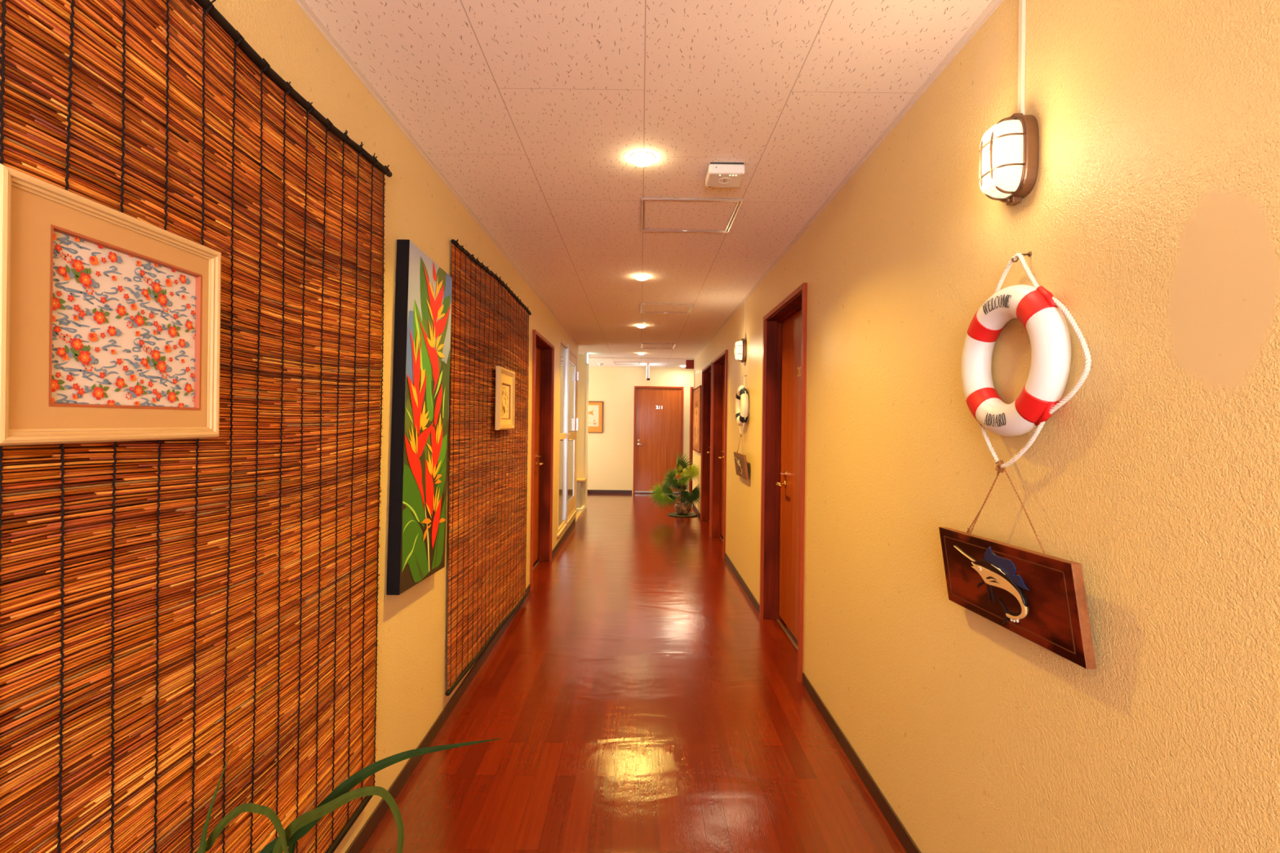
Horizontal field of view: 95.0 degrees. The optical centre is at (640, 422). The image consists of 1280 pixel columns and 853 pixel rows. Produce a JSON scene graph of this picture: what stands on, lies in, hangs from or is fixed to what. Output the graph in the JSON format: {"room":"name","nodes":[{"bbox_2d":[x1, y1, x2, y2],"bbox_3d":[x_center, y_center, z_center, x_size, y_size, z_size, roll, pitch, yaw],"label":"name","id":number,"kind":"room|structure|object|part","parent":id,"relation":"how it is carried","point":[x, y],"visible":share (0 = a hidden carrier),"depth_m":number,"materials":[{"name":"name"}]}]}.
{"room":"hotel corridor","nodes":[
{"label":"hotel corridor","id":0,"kind":"room"},
{"bbox_2d":[0,0,577,852],"bbox_3d":[-0.939,0.143,3.050,0.160,2.372,9.500,1,0,0],"label":"wall","id":1,"kind":"structure","parent":0,"point":[420,207],"depth_m":2.05,"materials":[{"name":"paint"}]},
{"bbox_2d":[0,0,392,852],"bbox_3d":[-0.838,0.181,0.994,0.037,2.026,1.849,1,0,0],"label":"screen","id":2,"kind":"object","parent":1,"relation":"attached to","point":[243,637],"visible":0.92,"depth_m":1.13,"materials":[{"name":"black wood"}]},
{"bbox_3d":[-0.839,0.172,0.773,0.027,2.008,0.012,1,0,-17],"label":"warp cord","id":3,"kind":"part","parent":2,"relation":"part of","materials":[{"name":"black fabric"}]},
{"bbox_3d":[-0.838,0.172,0.858,0.026,2.008,0.014,1,0,-22],"label":"warp cord","id":4,"kind":"part","parent":2,"relation":"part of","materials":[{"name":"black fabric"}]},
{"bbox_2d":[0,163,221,445],"bbox_3d":[-0.818,-0.149,0.932,0.026,0.358,0.391,1,0,0],"label":"framed picture","id":5,"kind":"object","parent":2,"relation":"attached to","point":[110,317],"visible":1,"depth_m":0.89,"materials":[{"name":"beige wood"}]},
{"bbox_3d":[-0.837,0.176,0.943,0.027,2.009,0.015,1,0,22],"label":"warp cord","id":6,"kind":"part","parent":2,"relation":"part of","materials":[{"name":"black fabric"}]},
{"bbox_3d":[-0.836,0.181,1.028,0.028,2.000,0.010,1,0,8],"label":"warp cord","id":7,"kind":"part","parent":2,"relation":"part of","materials":[{"name":"black fabric"}]},
{"bbox_3d":[-0.835,0.184,1.113,0.027,1.992,0.021,1,0,-27],"label":"warp cord","id":8,"kind":"part","parent":2,"relation":"part of","materials":[{"name":"black fabric"}]},
{"bbox_3d":[-0.838,0.188,1.200,0.028,1.981,0.009,1,0,0],"label":"warp cord","id":9,"kind":"part","parent":2,"relation":"part of","materials":[{"name":"black fabric"}]},
{"bbox_3d":[-0.838,0.188,1.286,0.028,1.974,0.009,1,0,0],"label":"warp cord","id":10,"kind":"part","parent":2,"relation":"part of","materials":[{"name":"black fabric"}]},
{"bbox_3d":[-0.838,0.189,1.371,0.028,1.974,0.009,1,0,0],"label":"warp cord","id":11,"kind":"part","parent":2,"relation":"part of","materials":[{"name":"black fabric"}]},
{"bbox_3d":[-0.837,0.189,1.456,0.028,1.974,0.009,1,0,0],"label":"warp cord","id":12,"kind":"part","parent":2,"relation":"part of","materials":[{"name":"black fabric"}]},
{"bbox_3d":[-0.835,0.186,1.542,0.028,1.974,0.009,1,0,0],"label":"warp cord","id":13,"kind":"part","parent":2,"relation":"part of","materials":[{"name":"black fabric"}]},
{"bbox_3d":[-0.833,0.184,1.625,0.028,1.985,0.012,1,0,7],"label":"warp cord","id":14,"kind":"part","parent":2,"relation":"part of","materials":[{"name":"black fabric"}]},
{"bbox_3d":[-0.832,0.180,1.711,0.029,1.995,0.011,1,0,6],"label":"warp cord","id":15,"kind":"part","parent":2,"relation":"part of","materials":[{"name":"black fabric"}]},
{"bbox_3d":[-0.831,0.178,1.799,0.029,2.000,0.019,1,0,21],"label":"warp cord","id":16,"kind":"part","parent":2,"relation":"part of","materials":[{"name":"black fabric"}]},
{"bbox_3d":[-0.832,0.173,1.886,0.029,2.008,0.012,1,0,0],"label":"warp cord","id":17,"kind":"part","parent":2,"relation":"part of","materials":[{"name":"black fabric"}]},
{"bbox_2d":[386,239,452,595],"bbox_3d":[-0.831,-0.015,2.243,0.049,1.242,0.515,1,0,0],"label":"canvas","id":18,"kind":"object","parent":1,"relation":"attached to","point":[417,511],"visible":1,"depth_m":2.13,"materials":[{"name":"multicoloured fabric"}]},
{"bbox_2d":[294,0,577,344],"bbox_3d":[-0.836,-1.036,3.050,0.017,0.012,9.500,1,0,0],"label":"trim","id":19,"kind":"structure","parent":1,"relation":"attached to","point":[304,5],"depth_m":2.00,"materials":[{"name":"beige"}]},
{"bbox_2d":[345,517,575,852],"bbox_3d":[-0.869,1.300,3.050,0.007,0.060,9.500,1,0,0],"label":"baseboard","id":20,"kind":"structure","parent":1,"relation":"attached to","point":[361,839],"depth_m":2.38,"materials":[{"name":"brown wood"}]},
{"bbox_2d":[445,239,531,696],"bbox_3d":[-0.838,0.222,3.491,0.041,2.138,1.813,1,0,0],"label":"screen","id":21,"kind":"object","parent":1,"relation":"attached to","point":[484,593],"visible":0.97,"depth_m":3.14,"materials":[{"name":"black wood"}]},
{"bbox_3d":[-0.840,0.190,2.631,0.028,2.024,0.010,1,0,-6],"label":"warp cord","id":22,"kind":"part","parent":21,"relation":"part of","materials":[{"name":"black fabric"}]},
{"bbox_3d":[-0.842,0.193,2.716,0.028,2.026,0.010,1,0,-8],"label":"warp cord","id":23,"kind":"part","parent":21,"relation":"part of","materials":[{"name":"black fabric"}]},
{"bbox_3d":[-0.843,0.193,2.801,0.028,2.033,0.008,1,0,0],"label":"warp cord","id":24,"kind":"part","parent":21,"relation":"part of","materials":[{"name":"black fabric"}]},
{"bbox_3d":[-0.843,0.193,2.886,0.026,2.043,0.014,1,0,-22],"label":"warp cord","id":25,"kind":"part","parent":21,"relation":"part of","materials":[{"name":"black fabric"}]},
{"bbox_3d":[-0.842,0.188,2.971,0.028,2.046,0.010,1,0,10],"label":"warp cord","id":26,"kind":"part","parent":21,"relation":"part of","materials":[{"name":"black fabric"}]},
{"bbox_3d":[-0.840,0.190,3.057,0.028,2.051,0.009,1,0,6],"label":"warp cord","id":27,"kind":"part","parent":21,"relation":"part of","materials":[{"name":"black fabric"}]},
{"bbox_3d":[-0.838,0.191,3.145,0.028,2.059,0.011,1,0,-5],"label":"warp cord","id":28,"kind":"part","parent":21,"relation":"part of","materials":[{"name":"black fabric"}]},
{"bbox_3d":[-0.835,0.194,3.228,0.029,2.063,0.008,1,0,0],"label":"warp cord","id":29,"kind":"part","parent":21,"relation":"part of","materials":[{"name":"black fabric"}]},
{"bbox_3d":[-0.834,0.195,3.314,0.032,2.075,0.008,1,0,0],"label":"warp cord","id":30,"kind":"part","parent":21,"relation":"part of","materials":[{"name":"black fabric"}]},
{"bbox_3d":[-0.834,0.197,3.401,0.031,2.083,0.021,1,0,22],"label":"warp cord","id":31,"kind":"part","parent":21,"relation":"part of","materials":[{"name":"black fabric"}]},
{"bbox_3d":[-0.834,0.198,3.485,0.032,2.078,0.008,1,0,0],"label":"warp cord","id":32,"kind":"part","parent":21,"relation":"part of","materials":[{"name":"black fabric"}]},
{"bbox_3d":[-0.835,0.198,3.567,0.031,2.092,0.015,1,0,0],"label":"warp cord","id":33,"kind":"part","parent":21,"relation":"part of","materials":[{"name":"black fabric"}]},
{"bbox_2d":[494,365,515,430],"bbox_3d":[-0.811,-0.137,3.535,0.028,0.365,0.400,1,0,0],"label":"framed print","id":34,"kind":"object","parent":21,"relation":"attached to","point":[504,378],"visible":1,"depth_m":3.51,"materials":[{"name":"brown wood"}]},
{"bbox_2d":[502,384,509,418],"bbox_3d":[-0.819,-0.125,3.540,0.001,0.210,0.220,1,0,0],"label":"print","id":35,"kind":"object","parent":34,"relation":"attached to","point":[505,388],"depth_m":3.56,"materials":[{"name":"brown paper"}]},
{"bbox_3d":[-0.835,0.200,3.656,0.029,2.090,0.009,1,0,0],"label":"warp cord","id":36,"kind":"part","parent":21,"relation":"part of","materials":[{"name":"black fabric"}]},
{"bbox_3d":[-0.836,0.206,3.742,0.028,2.093,0.009,1,0,-6],"label":"warp cord","id":37,"kind":"part","parent":21,"relation":"part of","materials":[{"name":"black fabric"}]},
{"bbox_3d":[-0.837,0.205,3.827,0.028,2.098,0.008,1,0,0],"label":"warp cord","id":38,"kind":"part","parent":21,"relation":"part of","materials":[{"name":"black fabric"}]},
{"bbox_3d":[-0.837,0.209,3.912,0.026,2.106,0.015,1,0,-23],"label":"warp cord","id":39,"kind":"part","parent":21,"relation":"part of","materials":[{"name":"black fabric"}]},
{"bbox_3d":[-0.836,0.213,3.998,0.026,2.102,0.016,1,0,25],"label":"warp cord","id":40,"kind":"part","parent":21,"relation":"part of","materials":[{"name":"black fabric"}]},
{"bbox_3d":[-0.836,0.215,4.083,0.028,2.101,0.008,1,0,0],"label":"warp cord","id":41,"kind":"part","parent":21,"relation":"part of","materials":[{"name":"black fabric"}]},
{"bbox_3d":[-0.835,0.218,4.169,0.027,2.101,0.014,1,0,22],"label":"warp cord","id":42,"kind":"part","parent":21,"relation":"part of","materials":[{"name":"black fabric"}]},
{"bbox_3d":[-0.834,0.221,4.257,0.027,2.115,0.022,1,0,28],"label":"warp cord","id":43,"kind":"part","parent":21,"relation":"part of","materials":[{"name":"black fabric"}]},
{"bbox_3d":[-0.837,0.226,4.340,0.028,2.108,0.008,1,0,0],"label":"warp cord","id":44,"kind":"part","parent":21,"relation":"part of","materials":[{"name":"black fabric"}]},
{"bbox_2d":[529,329,554,591],"bbox_3d":[-0.931,0.299,5.130,0.180,2.059,1.028,1,0,0],"label":"door","id":45,"kind":"structure","parent":1,"relation":"in","point":[543,351],"depth_m":5.60,"materials":[{"name":"brown wood"}]},
{"bbox_3d":[-0.930,0.384,5.374,0.068,0.048,0.140,1,0,0],"label":"lever handle","id":46,"kind":"part","parent":45,"relation":"part of","materials":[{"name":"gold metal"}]},
{"bbox_3d":[-0.941,0.301,5.130,0.160,2.055,1.020,1,0,0],"label":"frame","id":47,"kind":"part","parent":45,"relation":"part of","materials":[{"name":"brown wood"}]},
{"bbox_2d":[556,510,576,537],"bbox_3d":[-0.861,1.184,6.950,0.020,0.022,1.700,1,0,0],"label":"trim","id":48,"kind":"structure","parent":1,"relation":"attached to","point":[575,512],"depth_m":6.71,"materials":[{"name":"beige paint"}]},
{"bbox_2d":[557,337,579,533],"bbox_3d":[-0.873,0.165,6.981,0.152,2.140,1.642,1,0,0],"label":"door","id":49,"kind":"structure","parent":1,"relation":"in","point":[569,375],"depth_m":6.78,"materials":[{"name":"beige paint"}]},
{"bbox_2d":[558,343,566,528],"bbox_3d":[-0.884,0.144,6.487,0.050,1.990,0.585,1,0,0],"label":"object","id":50,"kind":"object","parent":49,"relation":"attached to","point":[562,410],"depth_m":6.55,"materials":[{"name":"beige paint"}]},
{"bbox_3d":[-0.874,0.119,7.292,0.006,1.712,0.800,1,0,0],"label":"pane","id":51,"kind":"part","parent":49,"relation":"part of","materials":[{"name":"clear glass"}]},
{"bbox_2d":[575,511,582,521],"bbox_3d":[-0.885,1.381,8.400,0.047,0.138,1.200,1,0,0],"label":"trim","id":52,"kind":"structure","parent":1,"relation":"attached to","point":[580,513],"depth_m":8.31,"materials":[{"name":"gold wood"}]},
{"bbox_2d":[574,344,577,519],"bbox_3d":[-1.711,0.234,7.880,1.703,2.572,0.160,1,0,0],"label":"wall","id":53,"kind":"structure","parent":0,"point":[577,344],"depth_m":7.89,"materials":[{"name":"beige paper"}]},
{"bbox_2d":[577,354,586,505],"bbox_3d":[-1.614,0.145,9.060,1.575,2.392,0.120,1,0,0],"label":"wall","id":54,"kind":"structure","parent":0,"point":[582,366],"depth_m":9.00,"materials":[{"name":"beige paint"}]},
{"bbox_2d":[576,505,585,514],"bbox_3d":[-1.234,1.358,8.809,0.765,0.175,0.378,1,0,0],"label":"trim","id":55,"kind":"structure","parent":54,"relation":"attached to","point":[582,508],"depth_m":8.62,"materials":[{"name":"white paint"}]},
{"bbox_2d":[584,353,588,364],"bbox_3d":[-0.821,-0.962,8.892,0.038,0.145,0.200,1,0,0],"label":"exit sign","id":56,"kind":"object","parent":54,"relation":"attached to","point":[586,356],"visible":1,"depth_m":8.79,"materials":[{"name":"white plastic"}]},
{"bbox_2d":[585,354,589,508],"bbox_3d":[-0.827,0.144,9.060,0.021,2.372,0.136,1,0,0],"label":"trim","id":57,"kind":"structure","parent":54,"relation":"attached to","point":[587,382],"depth_m":8.99,"materials":[{"name":"white paint"}]},
{"bbox_2d":[360,491,906,852],"bbox_3d":[0.083,1.391,4.720,5.320,0.100,13.160,1,0,0],"label":"floor","id":58,"kind":"structure","parent":0,"point":[637,699],"depth_m":2.54,"materials":[{"name":"red wood"}]},
{"bbox_2d":[196,738,501,852],"bbox_3d":[-0.510,0.932,0.930,0.473,0.804,0.540,1,0,0],"label":"plant","id":59,"kind":"object","parent":58,"relation":"on","point":[340,796],"visible":1,"depth_m":1.01,"materials":[{"name":"green plant"}]},
{"bbox_2d":[576,477,586,507],"bbox_3d":[-0.990,1.063,8.830,0.315,0.420,0.300,1,0,0],"label":"cabinet","id":60,"kind":"object","parent":58,"relation":"on","point":[580,481],"visible":0.47,"depth_m":8.70,"materials":[{"name":"beige wood"}]},
{"bbox_3d":[-1.006,1.075,8.697,0.213,0.355,0.006,1,0,0],"label":"door","id":61,"kind":"part","parent":60,"relation":"part of","materials":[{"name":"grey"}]},
{"bbox_2d":[648,451,699,517],"bbox_3d":[0.516,0.881,8.518,0.813,0.930,0.466,1,0,0],"label":"fan palm","id":62,"kind":"object","parent":58,"relation":"on","point":[682,508],"visible":0.99,"depth_m":8.44,"materials":[{"name":"green plant"}]},
{"bbox_2d":[674,501,691,515],"bbox_3d":[0.615,1.247,8.500,0.244,0.173,0.244,1,0,0],"label":"pot","id":63,"kind":"object","parent":58,"relation":"on","point":[682,508],"depth_m":8.41,"materials":[{"name":"ceramic"}]},
{"bbox_2d":[587,366,693,493],"bbox_3d":[0.098,0.155,11.080,5.000,2.372,0.160,1,0,0],"label":"wall","id":64,"kind":"structure","parent":0,"point":[610,451],"depth_m":11.00,"materials":[{"name":"beige paint"}]},
{"bbox_2d":[587,400,603,432],"bbox_3d":[-1.029,-0.097,10.988,0.644,0.592,0.024,1,0,0],"label":"print","id":65,"kind":"object","parent":64,"relation":"attached to","point":[595,408],"visible":0.39,"depth_m":10.98,"materials":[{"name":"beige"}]},
{"bbox_2d":[587,489,688,493],"bbox_3d":[-0.763,1.301,10.996,3.305,0.060,0.007,1,0,0],"label":"baseboard","id":66,"kind":"structure","parent":64,"relation":"attached to","point":[588,491],"depth_m":10.99,"materials":[{"name":"brown wood"}]},
{"bbox_2d":[632,386,684,493],"bbox_3d":[0.335,0.337,11.053,0.927,2.015,0.174,1,0,0],"label":"door","id":67,"kind":"structure","parent":64,"relation":"in","point":[658,424],"depth_m":11.03,"materials":[{"name":"orange wood"}]},
{"bbox_2d":[688,386,693,492],"bbox_3d":[1.386,0.349,11.064,0.930,2.015,0.152,1,0,0],"label":"door frame","id":68,"kind":"structure","parent":64,"relation":"in","point":[691,388],"depth_m":10.99,"materials":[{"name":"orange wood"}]},
{"bbox_2d":[305,0,992,367],"bbox_3d":[0.013,-1.082,4.720,5.520,0.100,13.160,1,0,0],"label":"ceiling","id":69,"kind":"structure","parent":0,"point":[535,112],"depth_m":1.96,"materials":[{"name":"tile"}]},
{"bbox_2d":[613,361,639,364],"bbox_3d":[-0.238,-1.030,10.235,0.460,0.009,0.370,1,0,0],"label":"ceiling hatch","id":70,"kind":"object","parent":69,"relation":"attached to","point":[615,362],"visible":1,"depth_m":10.21,"materials":[{"name":"white"}]},
{"bbox_3d":[-0.238,-1.033,10.235,0.409,0.002,0.319,1,0,0],"label":"panel","id":71,"kind":"part","parent":70,"relation":"part of","materials":[{"name":"tile"}]},
{"bbox_2d":[634,274,648,280],"bbox_3d":[0.008,-1.018,4.147,0.105,0.027,0.105,1,0,0],"label":"recessed light","id":72,"kind":"object","parent":69,"relation":"in","point":[639,277],"visible":1,"depth_m":4.12,"materials":[{"name":"white plastic"}]},
{"bbox_2d":[636,324,646,328],"bbox_3d":[0.008,-1.018,6.245,0.105,0.027,0.105,1,0,0],"label":"recessed light","id":73,"kind":"object","parent":69,"relation":"in","point":[637,326],"visible":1,"depth_m":6.22,"materials":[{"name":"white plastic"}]},
{"bbox_2d":[629,151,656,166],"bbox_3d":[0.008,-1.018,2.285,0.105,0.027,0.105,1,0,0],"label":"recessed light","id":74,"kind":"object","parent":69,"relation":"in","point":[641,158],"visible":1,"depth_m":2.26,"materials":[{"name":"white glass"}]},
{"bbox_2d":[646,364,649,380],"bbox_3d":[0.137,-0.894,10.450,0.059,0.272,0.340,1,0,0],"label":"sign","id":75,"kind":"object","parent":69,"relation":"hanging from","point":[647,365],"visible":1,"depth_m":10.28,"materials":[{"name":"white plastic"}]},
{"bbox_2d":[640,343,675,349],"bbox_3d":[0.237,-1.025,7.915,0.460,0.009,0.490,1,0,0],"label":"ceiling hatch","id":76,"kind":"object","parent":69,"relation":"attached to","point":[669,346],"visible":1,"depth_m":7.92,"materials":[{"name":"white"}]},
{"bbox_3d":[0.237,-1.028,7.915,0.409,0.002,0.439,1,0,0],"label":"panel","id":77,"kind":"part","parent":76,"relation":"part of","materials":[{"name":"tile"}]},
{"bbox_2d":[640,303,693,313],"bbox_3d":[0.234,-1.025,5.293,0.467,0.009,0.415,1,0,0],"label":"ceiling hatch","id":78,"kind":"object","parent":69,"relation":"attached to","point":[645,308],"visible":1,"depth_m":5.29,"materials":[{"name":"white"}]},
{"bbox_2d":[685,359,693,368],"bbox_3d":[0.799,-0.945,9.500,0.136,0.155,0.108,1,0,0],"label":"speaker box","id":79,"kind":"object","parent":69,"relation":"attached to","point":[689,362],"visible":0.97,"depth_m":9.45,"materials":[{"name":"red"}]},
{"bbox_2d":[640,197,743,232],"bbox_3d":[0.237,-1.025,2.920,0.474,0.009,0.460,1,0,0],"label":"ceiling hatch","id":80,"kind":"object","parent":69,"relation":"attached to","point":[657,214],"visible":1,"depth_m":2.90,"materials":[{"name":"white"}]},
{"bbox_2d":[705,162,745,187],"bbox_3d":[0.342,-1.004,2.385,0.144,0.048,0.145,1,0,0],"label":"router","id":81,"kind":"object","parent":69,"relation":"attached to","point":[718,174],"visible":1,"depth_m":2.33,"materials":[{"name":"white plastic"}]},
{"bbox_3d":[0.342,-1.025,2.382,0.132,0.006,0.126,1,0,0],"label":"mounting plate","id":82,"kind":"part","parent":81,"relation":"part of","materials":[{"name":"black plastic"}]},
{"bbox_2d":[693,0,1279,852],"bbox_3d":[0.935,0.165,3.850,0.160,2.372,11.100,1,0,0],"label":"wall","id":83,"kind":"structure","parent":0,"point":[1151,213],"depth_m":1.17,"materials":[{"name":"beige paint"}]},
{"bbox_2d":[588,357,694,359],"bbox_3d":[0.101,-1.024,9.402,1.857,0.014,0.025,1,0,0],"label":"trim","id":84,"kind":"structure","parent":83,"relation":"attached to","point":[588,357],"depth_m":9.39,"materials":[{"name":"beige"}]},
{"bbox_2d":[692,359,694,490],"bbox_3d":[0.929,0.173,9.394,0.171,2.357,0.018,1,0,0],"label":"trim","id":85,"kind":"structure","parent":83,"relation":"attached to","point":[694,359],"depth_m":9.39,"materials":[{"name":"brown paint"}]},
{"bbox_2d":[692,385,702,453],"bbox_3d":[0.843,-0.040,8.750,0.030,0.950,1.150,1,0,0],"label":"carved wooden panel","id":86,"kind":"object","parent":83,"relation":"attached to","point":[697,392],"visible":0.97,"depth_m":8.64,"materials":[{"name":"brown wood"}]},
{"bbox_2d":[700,361,711,535],"bbox_3d":[0.923,0.317,7.522,0.180,2.069,1.083,1,0,0],"label":"door","id":87,"kind":"structure","parent":83,"relation":"in","point":[706,403],"depth_m":8.03,"materials":[{"name":"brown wood"}]},
{"bbox_3d":[0.933,0.319,7.522,0.160,2.065,1.075,1,0,0],"label":"frame","id":88,"kind":"part","parent":87,"relation":"part of","materials":[{"name":"brown wood"}]},
{"bbox_2d":[710,349,727,558],"bbox_3d":[0.923,0.317,6.367,0.180,2.069,1.103,1,0,0],"label":"door","id":89,"kind":"structure","parent":83,"relation":"in","point":[719,365],"depth_m":6.87,"materials":[{"name":"brown wood"}]},
{"bbox_2d":[734,338,746,362],"bbox_3d":[0.822,-0.590,4.835,0.088,0.198,0.112,1,0,0],"label":"lamp","id":90,"kind":"object","parent":83,"relation":"attached to","point":[740,346],"visible":1,"depth_m":4.79,"materials":[{"name":"beige glass"}]},
{"bbox_3d":[0.812,-0.590,4.835,0.056,0.163,0.094,1,0,0],"label":"glass","id":91,"kind":"part","parent":90,"relation":"part of","materials":[{"name":"beige glass"}]},
{"bbox_2d":[744,298,746,339],"bbox_3d":[0.863,-0.852,4.835,0.009,0.339,0.015,1,0,0],"label":"cable conduit","id":92,"kind":"object","parent":83,"relation":"attached to","point":[744,299],"visible":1,"depth_m":4.83,"materials":[{"name":"beige plastic"}]},
{"bbox_2d":[759,282,807,682],"bbox_3d":[0.923,0.314,3.542,0.180,2.074,1.003,1,0,0],"label":"door","id":93,"kind":"structure","parent":83,"relation":"in","point":[784,326],"depth_m":3.86,"materials":[{"name":"brown wood"}]},
{"bbox_3d":[0.920,0.406,3.814,0.068,0.048,0.140,1,0,0],"label":"lever handle","id":94,"kind":"part","parent":93,"relation":"part of","materials":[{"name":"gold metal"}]},
{"bbox_3d":[0.933,0.316,3.542,0.160,2.070,0.995,1,0,0],"label":"frame","id":95,"kind":"part","parent":93,"relation":"part of","materials":[{"name":"brown wood"}]},
{"bbox_2d":[692,503,920,852],"bbox_3d":[0.838,1.320,3.850,0.007,0.060,11.100,1,0,0],"label":"baseboard","id":96,"kind":"structure","parent":83,"relation":"attached to","point":[891,816],"depth_m":2.27,"materials":[{"name":"brown wood"}]},
{"bbox_2d":[693,0,1003,359],"bbox_3d":[0.861,-1.016,3.850,0.017,0.012,11.100,1,0,0],"label":"trim","id":97,"kind":"structure","parent":83,"relation":"attached to","point":[993,5],"depth_m":1.97,"materials":[{"name":"beige"}]},
{"bbox_2d":[978,113,1039,205],"bbox_3d":[0.822,-0.594,1.326,0.088,0.198,0.112,1,0,0],"label":"lamp","id":98,"kind":"object","parent":83,"relation":"attached to","point":[1009,151],"visible":1,"depth_m":1.29,"materials":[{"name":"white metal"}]},
{"bbox_3d":[0.812,-0.594,1.326,0.056,0.163,0.094,1,0,0],"label":"glass","id":99,"kind":"part","parent":98,"relation":"part of","materials":[{"name":"beige glass"}]},
{"bbox_2d":[938,467,1096,669],"bbox_3d":[0.815,0.287,1.316,0.045,0.368,0.487,1,0,0],"label":"plaque","id":100,"kind":"object","parent":83,"relation":"attached to","point":[1039,597],"visible":1,"depth_m":1.23,"materials":[{"name":"brown wood"}]},
{"bbox_2d":[1017,0,1026,115],"bbox_3d":[0.863,-0.854,1.326,0.009,0.335,0.015,1,0,0],"label":"cable conduit","id":101,"kind":"object","parent":83,"relation":"attached to","point":[1022,3],"visible":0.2,"depth_m":1.32,"materials":[{"name":"beige plastic"}]},
{"bbox_2d":[1011,251,1031,262],"bbox_3d":[0.841,-0.365,1.296,0.042,0.024,0.011,1,0,0],"label":"wall hook","id":102,"kind":"object","parent":83,"relation":"attached to","point":[1029,253],"visible":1,"depth_m":1.29,"materials":[{"name":"brown"}]},
{"bbox_2d":[961,253,1091,474],"bbox_3d":[0.823,-0.128,1.289,0.064,0.495,0.416,1,0,0],"label":"buoy","id":103,"kind":"object","parent":102,"relation":"hanging from","point":[1041,313],"visible":1,"depth_m":1.23,"materials":[{"name":"white paint"}]},
{"bbox_3d":[0.841,-0.370,4.756,0.042,0.024,0.011,1,0,0],"label":"wall hook","id":104,"kind":"object","parent":83,"relation":"attached to","visible":0},
{"bbox_2d":[735,376,748,436],"bbox_3d":[0.823,-0.125,4.762,0.064,0.495,0.378,1,0,0],"label":"buoy","id":105,"kind":"object","parent":104,"relation":"hanging from","point":[742,395],"visible":0.99,"depth_m":4.65,"materials":[{"name":"white paint"}]},
{"bbox_2d":[733,433,748,479],"bbox_3d":[0.815,0.266,4.760,0.044,0.359,0.480,1,0,0],"label":"plaque","id":106,"kind":"object","parent":105,"relation":"hanging from","point":[740,462],"visible":1,"depth_m":4.68,"materials":[{"name":"brown wood"}]}
]}

